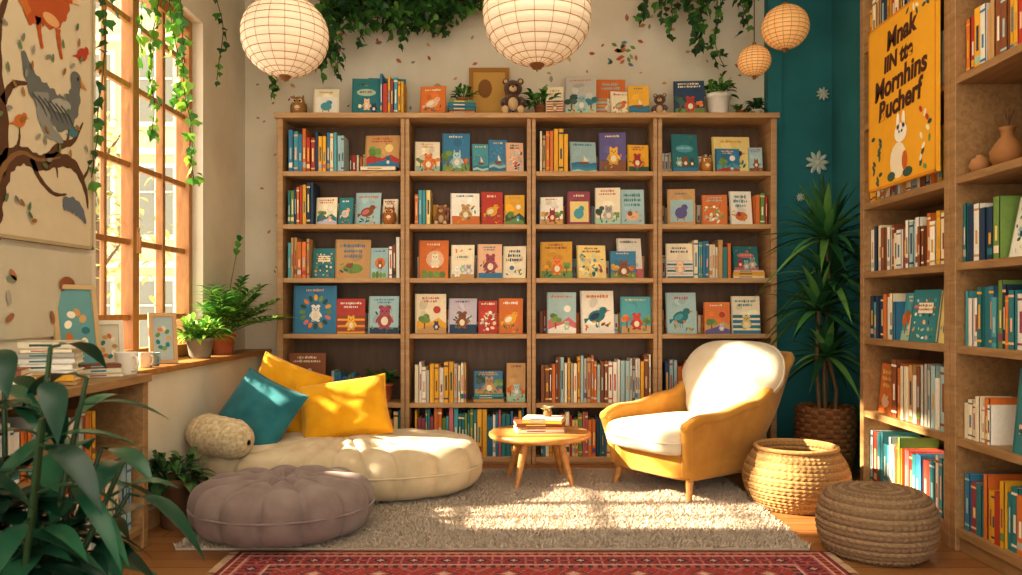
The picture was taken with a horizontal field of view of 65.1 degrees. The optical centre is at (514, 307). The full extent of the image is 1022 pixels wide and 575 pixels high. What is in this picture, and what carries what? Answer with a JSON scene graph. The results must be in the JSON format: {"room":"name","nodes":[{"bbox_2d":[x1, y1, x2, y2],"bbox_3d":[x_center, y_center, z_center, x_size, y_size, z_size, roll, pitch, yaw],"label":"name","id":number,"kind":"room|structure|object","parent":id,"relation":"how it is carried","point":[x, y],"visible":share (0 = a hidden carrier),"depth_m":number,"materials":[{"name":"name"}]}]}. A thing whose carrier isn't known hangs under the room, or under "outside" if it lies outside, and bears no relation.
{"room":"bookshop","nodes":[
{"label":"bookshop","id":0,"kind":"room"},
{"bbox_2d":[0,0,244,366],"bbox_3d":[-2.028,-0.680,2.290,0.203,3.500,6.980,0,0,0],"label":"wall","id":1,"kind":"structure","parent":0,"point":[47,46],"depth_m":3.47,"materials":[{"name":"beige paint"}]},
{"bbox_2d":[96,0,191,355],"bbox_3d":[-2.047,-0.745,4.360,0.105,2.070,1.280,0,0,0],"label":"window","id":2,"kind":"structure","parent":1,"relation":"in","point":[130,240],"depth_m":4.28,"materials":[{"name":"brown wood"}]},
{"bbox_2d":[87,0,229,192],"bbox_3d":[-1.792,-1.300,4.352,0.305,1.562,1.485,0,0,0],"label":"ivy","id":3,"kind":"object","parent":1,"relation":"attached to","point":[178,24],"visible":1,"depth_m":4.23,"materials":[{"name":"green plant"}]},
{"bbox_2d":[148,482,199,529],"bbox_3d":[-1.771,1.025,4.535,0.018,0.090,1.830,0,0,0],"label":"baseboard","id":4,"kind":"structure","parent":1,"relation":"attached to","point":[153,514],"depth_m":3.90,"materials":[{"name":"brown wood"}]},
{"bbox_2d":[137,349,271,374],"bbox_3d":[-1.923,0.310,4.695,0.335,0.030,2.170,0,0,0],"label":"window sill","id":5,"kind":"structure","parent":1,"relation":"attached to","point":[184,362],"depth_m":4.58,"materials":[{"name":"brown wood"}]},
{"bbox_2d":[99,320,123,362],"bbox_3d":[-1.872,0.177,3.684,0.051,0.241,0.130,0,0,45],"label":"picture frame","id":6,"kind":"object","parent":5,"relation":"on","point":[111,331],"visible":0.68,"depth_m":3.69,"materials":[{"name":"beige paper"}]},
{"bbox_2d":[138,352,153,367],"bbox_3d":[-1.826,0.257,3.952,0.075,0.076,0.093,0,0,-27],"label":"ceramic mug","id":7,"kind":"object","parent":5,"relation":"on","point":[146,359],"visible":0.94,"depth_m":3.93,"materials":[{"name":"ceramic"}]},
{"bbox_2d":[153,352,160,365],"bbox_3d":[-1.836,0.261,4.063,0.067,0.068,0.083,0,0,-27],"label":"ceramic mug","id":8,"kind":"object","parent":5,"relation":"on","point":[156,355],"visible":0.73,"depth_m":4.05,"materials":[{"name":"ceramic"}]},
{"bbox_2d":[147,313,177,363],"bbox_3d":[-1.864,0.161,4.236,0.140,0.271,0.055,0,0,-40],"label":"picture frame","id":9,"kind":"object","parent":5,"relation":"on","point":[162,327],"visible":0.92,"depth_m":4.24,"materials":[{"name":"brown wood"}]},
{"bbox_2d":[177,312,238,357],"bbox_3d":[-1.825,0.159,4.731,0.351,0.271,0.442,0,0,0],"label":"potted plant","id":10,"kind":"object","parent":5,"relation":"on","point":[197,337],"visible":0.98,"depth_m":4.69,"materials":[{"name":"green plant"}]},
{"bbox_2d":[192,235,295,354],"bbox_3d":[-1.665,-0.083,5.186,0.564,0.757,0.867,0,0,0],"label":"potted fern","id":11,"kind":"object","parent":5,"relation":"on","point":[226,309],"visible":0.9,"depth_m":5.06,"materials":[{"name":"plant"}]},
{"bbox_2d":[148,354,264,509],"bbox_3d":[-1.865,0.698,4.700,0.170,0.745,2.160,0,0,0],"label":"wall ledge","id":12,"kind":"object","parent":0,"point":[183,395],"visible":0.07,"depth_m":4.31,"materials":[{"name":"beige paint"}]},
{"bbox_2d":[245,0,763,355],"bbox_3d":[-0.250,-0.680,5.855,4.100,3.500,0.150,0,0,0],"label":"wall","id":13,"kind":"structure","parent":0,"point":[660,60],"depth_m":5.78,"materials":[{"name":"beige paint"}]},
{"bbox_2d":[255,1,757,287],"bbox_3d":[-0.058,-1.190,5.778,3.633,2.097,0.001,0,0,0],"label":"decals","id":14,"kind":"object","parent":13,"relation":"attached to","point":[623,49],"visible":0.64,"depth_m":5.78},
{"bbox_2d":[122,462,1003,574],"bbox_3d":[0.100,1.120,2.400,4.800,0.100,7.200,0,0,0],"label":"floor","id":15,"kind":"structure","parent":0,"point":[168,560],"depth_m":3.50,"materials":[{"name":"brown wood"}]},
{"bbox_2d":[0,374,151,551],"bbox_3d":[-1.791,0.682,2.897,0.312,0.775,1.415,0,0,0],"label":"bookcase","id":16,"kind":"object","parent":15,"relation":"on","point":[130,422],"visible":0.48,"depth_m":3.56,"materials":[{"name":"brown wood"}]},
{"bbox_2d":[0,340,122,393],"bbox_3d":[-1.801,0.210,3.119,0.260,0.167,0.840,0,0,0],"label":"book stack","id":17,"kind":"object","parent":16,"relation":"on","point":[32,357],"visible":0.65,"depth_m":3.03,"materials":[{"name":"paper"}]},
{"bbox_2d":[0,409,131,549],"bbox_3d":[-1.788,0.676,2.890,0.215,0.588,1.260,0,0,0],"label":"books","id":18,"kind":"object","parent":16,"relation":"in","point":[16,439],"visible":0.17,"depth_m":3.13,"materials":[{"name":"paper"}]},
{"bbox_2d":[53,284,101,366],"bbox_3d":[-1.889,0.098,3.447,0.080,0.399,0.200,0,0,28],"label":"picture frame","id":19,"kind":"object","parent":16,"relation":"on","point":[76,313],"visible":0.6,"depth_m":3.46,"materials":[{"name":"teal paper"}]},
{"bbox_2d":[114,351,139,375],"bbox_3d":[-1.704,0.244,3.509,0.100,0.102,0.125,0,0,-27],"label":"ceramic mug","id":20,"kind":"object","parent":16,"relation":"on","point":[129,361],"visible":0.84,"depth_m":3.48,"materials":[{"name":"ceramic"}]},
{"bbox_2d":[0,342,204,574],"bbox_3d":[-1.118,0.572,1.734,0.687,0.995,0.799,0,0,5],"label":"rubber plant","id":21,"kind":"object","parent":15,"relation":"on","point":[27,547],"visible":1,"depth_m":1.75,"materials":[{"name":"green plant"}]},
{"bbox_2d":[148,446,214,529],"bbox_3d":[-1.610,0.873,3.880,0.290,0.394,0.472,0,0,0],"label":"potted fern","id":22,"kind":"object","parent":15,"relation":"on","point":[185,483],"visible":0.77,"depth_m":3.87,"materials":[{"name":"green plant"}]},
{"bbox_2d":[173,467,810,549],"bbox_3d":[-0.099,1.054,4.375,2.853,0.031,1.741,0,0,0],"label":"shag rug","id":23,"kind":"object","parent":15,"relation":"on","point":[640,511],"visible":0.62,"depth_m":3.97,"materials":[{"name":"beige carpet"}]},
{"bbox_2d":[186,465,374,546],"bbox_3d":[-1.090,0.903,3.760,0.868,0.273,0.809,0,0,0],"label":"pouf","id":24,"kind":"object","parent":23,"relation":"on","point":[281,505],"visible":1,"depth_m":3.48,"materials":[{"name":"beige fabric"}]},
{"bbox_2d":[198,428,482,501],"bbox_3d":[-0.990,0.884,4.660,1.608,0.311,1.028,0,0,-6],"label":"floor cushion","id":25,"kind":"object","parent":23,"relation":"on","point":[407,463],"depth_m":4.30,"materials":[{"name":"beige fabric"}]},
{"bbox_2d":[185,413,254,459],"bbox_3d":[-1.575,0.685,4.270,0.401,0.238,0.220,0,0,25],"label":"bolster pillow","id":26,"kind":"object","parent":25,"relation":"on","point":[214,435],"visible":1,"depth_m":4.18,"materials":[{"name":"fabric"}]},
{"bbox_2d":[218,367,308,444],"bbox_3d":[-1.458,0.595,4.553,0.540,0.493,0.272,0,0,28],"label":"throw pillow","id":27,"kind":"object","parent":25,"relation":"on","point":[268,407],"visible":0.79,"depth_m":4.49,"materials":[{"name":"teal fabric"}]},
{"bbox_2d":[258,352,333,432],"bbox_3d":[-1.391,0.540,4.864,0.558,0.547,0.256,0,0,-7],"label":"throw pillow","id":28,"kind":"object","parent":25,"relation":"on","point":[289,375],"visible":0.33,"depth_m":4.86,"materials":[{"name":"yellow fabric"}]},
{"bbox_2d":[296,373,393,437],"bbox_3d":[-1.000,0.595,4.702,0.565,0.404,0.262,0,0,-11],"label":"throw pillow","id":29,"kind":"object","parent":25,"relation":"on","point":[346,408],"visible":0.94,"depth_m":4.63,"materials":[{"name":"yellow fabric"}]},
{"bbox_2d":[489,425,590,487],"bbox_3d":[0.150,0.900,4.850,0.620,0.304,0.620,0,0,0],"label":"coffee table","id":30,"kind":"object","parent":23,"relation":"on","point":[505,434],"visible":0.82,"depth_m":4.70,"materials":[{"name":"brown wood"}]},
{"bbox_2d":[513,415,565,433],"bbox_3d":[0.150,0.703,4.857,0.321,0.088,0.241,0,0,0],"label":"book stack","id":31,"kind":"object","parent":30,"relation":"on","point":[528,424],"visible":1,"depth_m":4.77,"materials":[{"name":"paper"}]},
{"bbox_2d":[541,405,552,416],"bbox_3d":[0.198,0.626,4.859,0.079,0.065,0.097,0,0,21],"label":"flower vase","id":32,"kind":"object","parent":31,"relation":"on","point":[547,409],"visible":1,"depth_m":4.84,"materials":[{"name":"ceramic"}]},
{"bbox_2d":[600,340,794,501],"bbox_3d":[1.139,0.629,4.830,1.202,0.850,0.764,0,0,-36],"label":"armchair","id":33,"kind":"object","parent":23,"relation":"on","point":[727,399],"visible":0.98,"depth_m":4.65,"materials":[{"name":"yellow fabric"}]},
{"bbox_2d":[274,113,779,464],"bbox_3d":[0.082,-0.130,5.604,3.443,2.400,0.328,0,0,0],"label":"bookcase","id":34,"kind":"object","parent":15,"relation":"on","point":[350,353],"visible":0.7,"depth_m":5.62,"materials":[{"name":"brown wood"}]},
{"bbox_2d":[290,95,306,112],"bbox_3d":[-1.508,-1.407,5.580,0.102,0.156,0.102,0,0,-44],"label":"owl figurine","id":35,"kind":"object","parent":34,"relation":"on","point":[298,105],"visible":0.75,"depth_m":5.54,"materials":[{"name":"ceramic"}]},
{"bbox_2d":[364,369,400,401],"bbox_3d":[-0.915,0.533,5.570,0.293,0.234,0.333,0,0,0],"label":"potted plant","id":36,"kind":"object","parent":34,"relation":"on","point":[389,374],"visible":0.46,"depth_m":5.53,"materials":[{"name":"green plant"}]},
{"bbox_2d":[382,206,396,223],"bbox_3d":[-0.867,-0.639,5.520,0.088,0.134,0.088,0,0,-44],"label":"owl figurine","id":37,"kind":"object","parent":34,"relation":"on","point":[389,216],"visible":0.98,"depth_m":5.49,"materials":[{"name":"ceramic"}]},
{"bbox_2d":[434,204,448,223],"bbox_3d":[-0.512,-0.646,5.543,0.102,0.148,0.087,0,0,0],"label":"teddy bear","id":38,"kind":"object","parent":34,"relation":"on","point":[441,218],"visible":0.98,"depth_m":5.54},
{"bbox_2d":[469,68,508,112],"bbox_3d":[-0.184,-1.521,5.690,0.287,0.382,0.060,0,0,0],"label":"framed picture","id":39,"kind":"object","parent":34,"relation":"on","point":[488,81],"visible":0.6,"depth_m":5.69},
{"bbox_2d":[313,74,704,112],"bbox_3d":[-0.041,-1.480,5.611,2.707,0.306,0.236,0,0,0],"label":"picture books","id":40,"kind":"object","parent":34,"relation":"on","point":[582,94],"visible":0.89,"depth_m":5.54,"materials":[{"name":"paper"}]},
{"bbox_2d":[450,83,481,99],"bbox_3d":[-0.342,-1.494,5.593,0.206,0.158,0.210,0,0,-20],"label":"potted plant","id":41,"kind":"object","parent":40,"relation":"on","point":[458,90],"visible":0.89,"depth_m":5.57,"materials":[{"name":"green plant"}]},
{"bbox_2d":[500,78,525,112],"bbox_3d":[-0.014,-1.462,5.530,0.184,0.267,0.157,0,0,0],"label":"teddy bear","id":42,"kind":"object","parent":34,"relation":"on","point":[512,88],"visible":0.98,"depth_m":5.51},
{"bbox_2d":[288,129,767,456],"bbox_3d":[0.082,-0.106,5.612,3.304,2.252,0.246,0,0,0],"label":"books","id":43,"kind":"object","parent":34,"relation":"in","point":[316,309],"visible":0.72,"depth_m":5.53,"materials":[{"name":"paper"}]},
{"bbox_2d":[516,85,564,112],"bbox_3d":[0.154,-1.436,5.588,0.391,0.212,0.274,0,0,0],"label":"potted plant","id":44,"kind":"object","parent":34,"relation":"on","point":[539,108],"visible":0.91,"depth_m":5.54,"materials":[{"name":"green plant"}]},
{"bbox_2d":[651,93,667,112],"bbox_3d":[1.005,-1.413,5.562,0.116,0.168,0.099,0,0,15],"label":"teddy bear","id":45,"kind":"object","parent":34,"relation":"on","point":[660,107],"visible":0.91,"depth_m":5.55},
{"bbox_2d":[700,155,712,170],"bbox_3d":[1.325,-0.995,5.530,0.080,0.122,0.080,0,0,-44],"label":"owl figurine","id":46,"kind":"object","parent":34,"relation":"on","point":[706,164],"visible":0.98,"depth_m":5.50,"materials":[{"name":"ceramic"}]},
{"bbox_2d":[704,77,739,112],"bbox_3d":[1.408,-1.481,5.575,0.322,0.303,0.312,0,0,40],"label":"potted plant","id":47,"kind":"object","parent":34,"relation":"on","point":[718,101],"visible":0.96,"depth_m":5.53,"materials":[{"name":"green plant"}]},
{"bbox_2d":[732,104,750,112],"bbox_3d":[1.573,-1.376,5.558,0.124,0.092,0.162,0,0,-8],"label":"potted plant","id":48,"kind":"object","parent":34,"relation":"on","point":[736,106],"visible":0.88,"depth_m":5.54,"materials":[{"name":"green plant"}]},
{"bbox_2d":[745,97,767,112],"bbox_3d":[1.660,-1.401,5.581,0.160,0.141,0.221,0,0,44],"label":"potted plant","id":49,"kind":"object","parent":34,"relation":"on","point":[757,103],"visible":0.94,"depth_m":5.55,"materials":[{"name":"green plant"}]},
{"bbox_2d":[208,551,858,574],"bbox_3d":[0.070,1.065,2.845,2.622,0.008,1.290,0,0,0],"label":"rug","id":50,"kind":"object","parent":15,"relation":"on","point":[243,562],"visible":1,"depth_m":3.32,"materials":[{"name":"red carpet"}]},
{"bbox_2d":[742,438,851,514],"bbox_3d":[1.520,0.906,4.330,0.563,0.337,0.563,0,0,0],"label":"wicker basket","id":51,"kind":"object","parent":15,"relation":"on","point":[781,475],"visible":0.88,"depth_m":4.13,"materials":[{"name":"beige wicker"}]},
{"bbox_2d":[743,174,859,474],"bbox_3d":[1.840,0.095,5.044,0.811,1.946,0.974,0,0,0],"label":"dracaena","id":52,"kind":"object","parent":15,"relation":"on","point":[835,423],"visible":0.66,"depth_m":4.98,"materials":[{"name":"green plant"}]},
{"bbox_2d":[815,480,940,566],"bbox_3d":[1.580,0.928,3.500,0.502,0.300,0.502,0,0,-8],"label":"woven pouf","id":53,"kind":"object","parent":15,"relation":"on","point":[868,522],"visible":1,"depth_m":3.32,"materials":[{"name":"brown wicker"}]},
{"bbox_2d":[860,0,949,546],"bbox_3d":[2.104,-0.600,4.037,0.328,3.340,0.925,0,0,0],"label":"bookcase","id":54,"kind":"object","parent":15,"relation":"on","point":[899,208],"visible":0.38,"depth_m":4.42,"materials":[{"name":"brown wood"}]},
{"bbox_2d":[868,0,939,192],"bbox_3d":[1.913,-1.050,3.965,0.023,0.860,0.690,0,0,0],"label":"hanging sign","id":55,"kind":"object","parent":54,"relation":"attached to","point":[904,49],"visible":1,"depth_m":3.91,"materials":[{"name":"yellow"}]},
{"bbox_2d":[870,0,943,517],"bbox_3d":[2.070,-0.372,4.037,0.228,2.684,0.825,0,0,0],"label":"books","id":56,"kind":"object","parent":54,"relation":"in","point":[911,390],"visible":0.48,"depth_m":4.05,"materials":[{"name":"paper"}]},
{"bbox_2d":[950,0,1021,574],"bbox_3d":[2.104,-0.600,3.060,0.328,3.340,1.020,0,0,0],"label":"bookcase","id":57,"kind":"object","parent":15,"relation":"on","point":[979,94],"visible":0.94,"depth_m":3.52,"materials":[{"name":"brown wood"}]},
{"bbox_2d":[969,155,990,171],"bbox_3d":[2.010,-0.620,3.460,0.084,0.080,0.084,0,0,0],"label":"jar","id":58,"kind":"object","parent":57,"relation":"in","point":[979,162],"visible":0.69,"depth_m":3.43,"materials":[{"name":"ceramic"}]},
{"bbox_2d":[963,0,1021,556],"bbox_3d":[2.070,-0.378,3.060,0.229,2.697,0.920,0,0,0],"label":"books","id":59,"kind":"object","parent":57,"relation":"in","point":[993,314],"visible":0.93,"depth_m":3.32,"materials":[{"name":"paper"}]},
{"bbox_2d":[989,109,1021,164],"bbox_3d":[2.050,-0.701,3.330,0.133,0.241,0.133,0,0,0],"label":"ceramic vase","id":60,"kind":"object","parent":57,"relation":"on","point":[1008,147],"visible":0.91,"depth_m":3.30,"materials":[{"name":"ceramic"}]},
{"bbox_2d":[764,0,831,437],"bbox_3d":[2.150,-0.680,5.810,0.700,3.500,0.240,0,0,0],"label":"wall","id":61,"kind":"object","parent":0,"point":[792,80],"depth_m":5.73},
{"bbox_2d":[832,0,859,469],"bbox_3d":[2.345,-0.680,2.290,0.150,3.500,6.980,0,0,0],"label":"wall","id":62,"kind":"structure","parent":0,"point":[845,13],"depth_m":5.45,"materials":[{"name":"teal paint"}]},
{"bbox_3d":[0.100,-2.480,2.400,4.800,0.100,7.200,0,0,0],"label":"ceiling","id":63,"kind":"structure","parent":0,"visible":0},
{"bbox_2d":[239,0,328,81],"bbox_3d":[-1.265,-1.837,4.400,0.473,1.186,0.477,0,0,42],"label":"paper lantern","id":64,"kind":"object","parent":63,"relation":"hanging from","point":[286,40],"visible":1,"depth_m":4.24,"materials":[{"name":"beige paper"}]},
{"bbox_2d":[268,0,483,99],"bbox_3d":[-0.959,-1.917,5.478,1.703,0.992,0.514,0,0,-8],"label":"ivy","id":65,"kind":"object","parent":63,"relation":"hanging from","point":[402,12],"visible":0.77,"depth_m":5.46,"materials":[{"name":"green plant"}]},
{"bbox_2d":[482,0,591,71],"bbox_3d":[0.110,-1.806,4.000,0.546,1.248,0.543,0,0,11],"label":"paper lantern","id":66,"kind":"object","parent":63,"relation":"hanging from","point":[535,34],"visible":1,"depth_m":3.83,"materials":[{"name":"beige paper"}]},
{"bbox_2d":[633,0,758,78],"bbox_3d":[1.244,-1.991,5.454,0.862,0.839,0.384,0,0,0],"label":"ivy","id":67,"kind":"object","parent":63,"relation":"hanging from","point":[695,17],"visible":1,"depth_m":5.50,"materials":[{"name":"green plant"}]},
{"bbox_2d":[737,0,771,79],"bbox_3d":[1.495,-1.930,5.000,0.207,1.000,0.204,0,0,-26],"label":"paper lantern","id":68,"kind":"object","parent":63,"relation":"hanging from","point":[754,60],"visible":1,"depth_m":4.93,"materials":[{"name":"brown paper"}]},
{"bbox_2d":[761,0,809,52],"bbox_3d":[1.655,-1.999,4.900,0.287,0.862,0.283,0,0,34],"label":"paper lantern","id":69,"kind":"object","parent":63,"relation":"hanging from","point":[785,26],"visible":1,"depth_m":4.81,"materials":[{"name":"brown paper"}]},
{"label":"outside","id":70,"kind":"structure","parent":0,"visible":0},
{"bbox_2d":[96,111,173,314],"bbox_3d":[-5.637,0.681,10.706,2.349,6.782,1.489,0,0,0],"label":"street tree","id":71,"kind":"object","parent":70,"point":[113,148],"visible":0.2,"depth_m":10.68,"materials":[{"name":"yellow plant"}]},
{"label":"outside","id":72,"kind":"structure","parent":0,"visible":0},
{"bbox_2d":[96,0,173,346],"bbox_3d":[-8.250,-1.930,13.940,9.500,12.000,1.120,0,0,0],"label":"window glass","id":73,"kind":"object","parent":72,"point":[147,156],"visible":0.06,"depth_m":13.44,"materials":[{"name":"clear glass"}]}
]}

